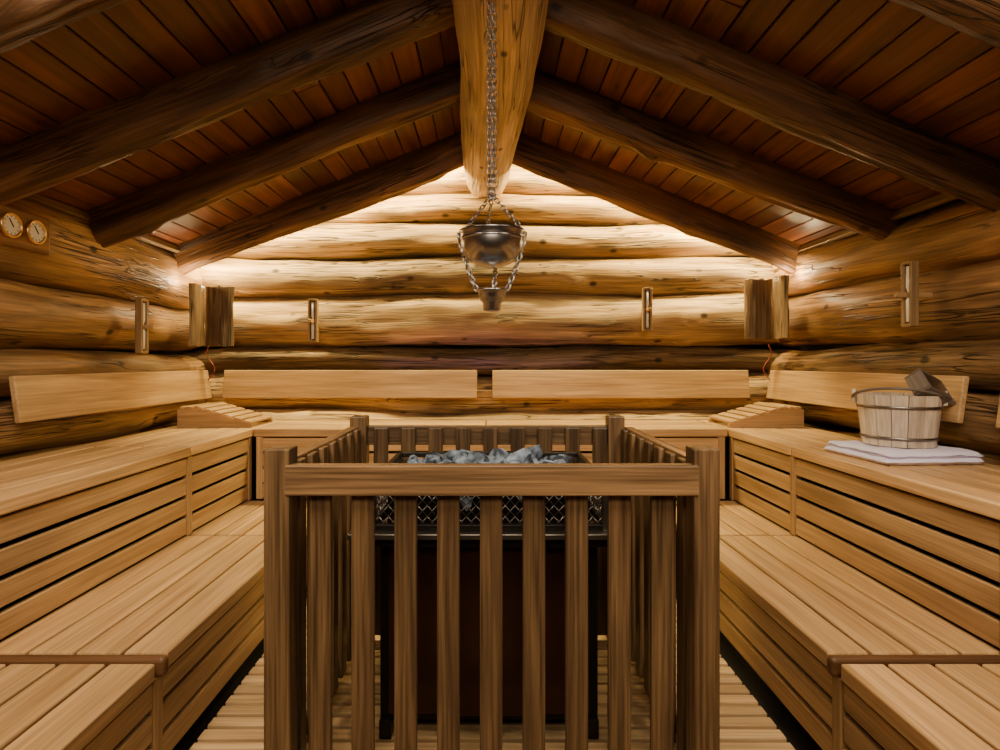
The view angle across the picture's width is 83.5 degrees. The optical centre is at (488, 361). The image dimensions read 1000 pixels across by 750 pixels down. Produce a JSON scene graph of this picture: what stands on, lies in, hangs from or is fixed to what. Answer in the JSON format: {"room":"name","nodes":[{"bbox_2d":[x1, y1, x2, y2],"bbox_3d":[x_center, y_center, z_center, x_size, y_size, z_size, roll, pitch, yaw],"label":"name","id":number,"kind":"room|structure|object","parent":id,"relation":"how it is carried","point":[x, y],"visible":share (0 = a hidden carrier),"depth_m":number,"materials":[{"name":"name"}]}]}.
{"room":"spa","nodes":[
{"label":"spa","id":0,"kind":"room"},
{"bbox_2d":[0,198,208,460],"bbox_3d":[-2.238,0.247,1.590,0.423,2.100,5.481,0,0,0],"label":"wall","id":1,"kind":"structure","parent":0,"point":[65,310],"depth_m":2.87,"materials":[{"name":"brown wood"}]},
{"bbox_2d":[0,205,49,254],"bbox_3d":[-2.021,-0.575,2.430,0.048,0.170,0.300,0,0,0],"label":"thermo-hygrometer","id":2,"kind":"object","parent":1,"relation":"attached to","point":[21,229],"visible":1,"depth_m":2.43,"materials":[{"name":"brown wood"}]},
{"bbox_2d":[24,193,179,252],"bbox_3d":[-2.090,-0.754,1.600,0.040,0.046,4.900,0,0,0],"label":"trim","id":3,"kind":"structure","parent":1,"relation":"attached to","point":[37,198],"depth_m":2.81,"materials":[{"name":"brown wood"}]},
{"bbox_2d":[9,370,211,423],"bbox_3d":[-2.002,0.158,3.150,0.085,0.200,1.620,0,0,0],"label":"sauna backrest","id":4,"kind":"object","parent":1,"relation":"attached to","point":[34,397],"visible":1,"depth_m":2.82,"materials":[{"name":"brown wood"}]},
{"bbox_2d":[123,298,154,353],"bbox_3d":[-1.950,-0.200,3.120,0.170,0.306,0.066,0,0,0],"label":"timer","id":5,"kind":"object","parent":1,"relation":"attached to","point":[141,326],"visible":1,"depth_m":3.10,"materials":[{"name":"brown wood"}]},
{"bbox_2d":[189,283,234,379],"bbox_3d":[-1.947,-0.153,3.852,0.238,0.749,0.301,0,0,43],"label":"lamp","id":6,"kind":"object","parent":1,"relation":"attached to","point":[217,310],"visible":0.96,"depth_m":3.85,"materials":[{"name":"brown wood"}]},
{"bbox_2d":[182,164,790,424],"bbox_3d":[0.000,-0.221,4.232,4.801,2.983,0.479,0,0,0],"label":"wall","id":7,"kind":"structure","parent":0,"point":[407,300],"depth_m":4.08,"materials":[{"name":"brown wood"}]},
{"bbox_2d":[308,299,318,342],"bbox_3d":[-1.235,-0.290,3.950,0.066,0.306,0.170,0,0,0],"label":"timer","id":8,"kind":"object","parent":7,"relation":"attached to","point":[313,304],"visible":1,"depth_m":3.92,"materials":[{"name":"brown wood"}]},
{"bbox_2d":[222,370,476,397],"bbox_3d":[-0.985,0.158,3.997,1.800,0.200,0.085,0,0,0],"label":"sauna backrest","id":9,"kind":"object","parent":7,"relation":"attached to","point":[236,383],"visible":1,"depth_m":3.97,"materials":[{"name":"brown wood"}]},
{"bbox_2d":[492,370,749,397],"bbox_3d":[0.935,0.158,3.997,1.820,0.200,0.085,0,0,0],"label":"sauna backrest","id":10,"kind":"object","parent":7,"relation":"attached to","point":[506,383],"visible":1,"depth_m":3.97,"materials":[{"name":"brown wood"}]},
{"bbox_2d":[642,287,651,330],"bbox_3d":[1.110,-0.370,3.950,0.066,0.306,0.170,0,0,0],"label":"timer","id":11,"kind":"object","parent":7,"relation":"attached to","point":[646,291],"visible":1,"depth_m":3.92,"materials":[{"name":"brown wood"}]},
{"bbox_2d":[181,586,812,749],"bbox_3d":[0.000,1.272,1.490,4.600,0.035,5.680,0,0,0],"label":"floor","id":12,"kind":"structure","parent":0,"point":[783,724],"depth_m":2.06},
{"bbox_2d":[0,420,306,749],"bbox_3d":[-1.470,0.830,1.548,1.101,0.840,4.896,0,0,0],"label":"bench","id":13,"kind":"object","parent":12,"relation":"on","point":[132,566],"visible":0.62,"depth_m":1.94,"materials":[{"name":"brown wood"}]},
{"bbox_2d":[177,402,272,427],"bbox_3d":[-1.710,0.342,3.660,0.466,0.140,0.350,0,0,0],"label":"headrest cover","id":14,"kind":"object","parent":13,"relation":"on","point":[219,414],"visible":1,"depth_m":3.49,"materials":[{"name":"brown wood"}]},
{"bbox_2d":[254,419,726,500],"bbox_3d":[0.010,0.830,3.465,2.902,0.840,1.070,0,0,0],"label":"bench","id":15,"kind":"object","parent":12,"relation":"on","point":[302,433],"visible":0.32,"depth_m":3.44,"materials":[{"name":"brown wood"}]},
{"bbox_2d":[189,599,794,749],"bbox_3d":[0.010,1.228,0.958,1.880,0.055,4.015,0,0,0],"label":"floor","id":16,"kind":"structure","parent":12,"relation":"on","point":[239,724],"depth_m":1.86,"materials":[{"name":"brown wood"}]},
{"bbox_2d":[347,444,606,738],"bbox_3d":[-0.015,0.756,2.000,0.830,0.888,0.620,0,0,0],"label":"stove","id":17,"kind":"object","parent":16,"relation":"on","point":[384,505],"visible":0.31,"depth_m":1.78,"materials":[{"name":"metal"}]},
{"bbox_2d":[376,457,601,523],"bbox_3d":[-0.003,0.443,1.997,0.737,0.137,0.557,0,0,0],"label":"basket","id":18,"kind":"object","parent":17,"relation":"on","point":[426,505],"depth_m":1.77,"materials":[{"name":"metal"}]},
{"bbox_2d":[264,415,719,749],"bbox_3d":[0.007,0.717,1.977,1.225,0.967,0.966,0,0,0],"label":"guard railing","id":19,"kind":"object","parent":16,"relation":"on","point":[641,475],"visible":0.93,"depth_m":1.53,"materials":[{"name":"brown wood"}]},
{"bbox_2d":[676,420,999,749],"bbox_3d":[1.494,0.830,1.548,1.051,0.840,4.896,0,0,0],"label":"bench","id":20,"kind":"object","parent":12,"relation":"on","point":[861,597],"visible":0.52,"depth_m":1.92,"materials":[{"name":"brown wood"}]},
{"bbox_2d":[708,402,803,427],"bbox_3d":[1.730,0.342,3.660,0.466,0.140,0.350,0,0,0],"label":"headrest cover","id":21,"kind":"object","parent":20,"relation":"on","point":[759,414],"visible":1,"depth_m":3.49,"materials":[{"name":"brown wood"}]},
{"bbox_2d":[824,440,984,464],"bbox_3d":[1.754,0.381,2.401,0.432,0.056,0.412,0,0,0],"label":"folded towel","id":22,"kind":"object","parent":20,"relation":"on","point":[940,455],"visible":0.84,"depth_m":2.23,"materials":[{"name":"fabric"}]},
{"bbox_2d":[851,387,947,448],"bbox_3d":[1.772,0.230,2.430,0.315,0.251,0.310,0,0,0],"label":"bucket","id":23,"kind":"object","parent":22,"relation":"on","point":[899,420],"visible":0.97,"depth_m":2.32,"materials":[{"name":"brown wood"}]},
{"bbox_2d":[905,368,956,405],"bbox_3d":[1.867,0.110,2.348,0.235,0.167,0.124,0,0,-14],"label":"ladle","id":24,"kind":"object","parent":23,"relation":"in","point":[918,379],"visible":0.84,"depth_m":2.31,"materials":[{"name":"brown wood"}]},
{"bbox_2d":[0,0,999,257],"bbox_3d":[0.000,-1.172,1.500,4.825,1.000,5.900,0,0,0],"label":"ceiling","id":25,"kind":"structure","parent":0,"point":[902,62],"depth_m":2.19,"materials":[{"name":"brown wood"}]},
{"bbox_2d":[0,0,128,52],"bbox_3d":[-1.143,-1.108,1.574,2.300,1.071,0.176,0,0,0],"label":"rafter","id":26,"kind":"object","parent":25,"relation":"attached to","point":[21,21],"visible":1,"depth_m":1.56,"materials":[{"name":"brown wood"}]},
{"bbox_2d":[0,0,454,205],"bbox_3d":[-1.143,-1.099,2.275,2.299,1.073,0.173,0,0,0],"label":"rafter","id":27,"kind":"object","parent":25,"relation":"attached to","point":[366,31],"visible":0.88,"depth_m":2.21,"materials":[{"name":"brown wood"}]},
{"bbox_2d":[85,61,460,247],"bbox_3d":[-1.141,-1.083,2.978,2.299,1.081,0.162,0,0,0],"label":"rafter","id":28,"kind":"object","parent":25,"relation":"attached to","point":[143,212],"visible":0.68,"depth_m":2.92,"materials":[{"name":"brown wood"}]},
{"bbox_2d":[170,130,463,274],"bbox_3d":[-1.141,-1.096,3.797,2.322,1.125,0.107,0,0,0],"label":"rafter","id":29,"kind":"object","parent":25,"relation":"attached to","point":[400,175],"visible":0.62,"depth_m":3.75,"materials":[{"name":"brown wood"}]},
{"bbox_2d":[452,0,547,196],"bbox_3d":[0.045,-1.402,1.525,0.432,0.433,5.311,0,0,-1],"label":"ridge beam","id":30,"kind":"structure","parent":25,"relation":"attached to","point":[520,24],"depth_m":2.41,"materials":[{"name":"brown wood"}]},
{"bbox_2d":[457,3,526,311],"bbox_3d":[0.011,-0.722,1.881,0.222,1.100,0.225,0,0,31],"label":"hanging pot","id":31,"kind":"object","parent":30,"relation":"hanging from","point":[488,245],"visible":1,"depth_m":1.85,"materials":[{"name":"metal"}]},
{"bbox_2d":[512,130,800,274],"bbox_3d":[1.139,-1.084,3.799,2.318,1.125,0.107,0,0,0],"label":"rafter","id":32,"kind":"object","parent":25,"relation":"attached to","point":[542,159],"visible":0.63,"depth_m":3.75,"materials":[{"name":"brown wood"}]},
{"bbox_2d":[527,69,911,240],"bbox_3d":[1.142,-1.106,2.968,2.304,1.069,0.162,0,0,0],"label":"rafter","id":33,"kind":"object","parent":25,"relation":"attached to","point":[553,98],"visible":0.68,"depth_m":2.91,"materials":[{"name":"brown wood"}]},
{"bbox_2d":[544,0,999,211],"bbox_3d":[1.140,-1.102,2.276,2.294,1.093,0.162,0,0,-1],"label":"rafter","id":34,"kind":"object","parent":25,"relation":"attached to","point":[804,108],"visible":0.8,"depth_m":2.22,"materials":[{"name":"brown wood"}]},
{"bbox_2d":[889,0,999,48],"bbox_3d":[1.145,-1.117,1.566,2.300,1.060,0.178,0,0,0],"label":"rafter","id":35,"kind":"object","parent":25,"relation":"attached to","point":[978,19],"visible":1,"depth_m":1.54,"materials":[{"name":"brown wood"}]},
{"bbox_2d":[766,200,999,465],"bbox_3d":[2.243,0.257,1.590,0.434,2.117,5.481,0,0,0],"label":"wall","id":36,"kind":"structure","parent":0,"point":[845,314],"depth_m":2.77,"materials":[{"name":"brown wood"}]},
{"bbox_2d":[744,275,788,379],"bbox_3d":[1.885,-0.179,3.827,0.237,0.803,0.326,0,0,0],"label":"lamp","id":37,"kind":"object","parent":36,"relation":"attached to","point":[766,316],"visible":0.96,"depth_m":3.85,"materials":[{"name":"brown wood"}]},
{"bbox_2d":[766,370,968,423],"bbox_3d":[2.002,0.158,3.150,0.085,0.200,1.620,0,0,0],"label":"sauna backrest","id":38,"kind":"object","parent":36,"relation":"attached to","point":[832,389],"visible":0.75,"depth_m":3.14,"materials":[{"name":"brown wood"}]},
{"bbox_2d":[798,193,957,251],"bbox_3d":[2.090,-0.754,1.600,0.040,0.046,4.900,0,0,0],"label":"trim","id":39,"kind":"structure","parent":36,"relation":"attached to","point":[939,199],"depth_m":2.82,"materials":[{"name":"brown wood"}]},
{"bbox_2d":[894,260,932,326],"bbox_3d":[1.970,-0.315,2.600,0.170,0.306,0.066,0,0,0],"label":"timer","id":40,"kind":"object","parent":36,"relation":"attached to","point":[909,295],"visible":1,"depth_m":2.58,"materials":[{"name":"brown wood"}]},
{"bbox_2d":[995,398,999,428],"bbox_3d":[2.002,0.158,1.360,0.085,0.200,1.620,0,0,0],"label":"sauna backrest","id":41,"kind":"object","parent":36,"relation":"attached to","point":[998,412],"visible":1,"depth_m":2.16,"materials":[{"name":"brown wood"}]}
]}

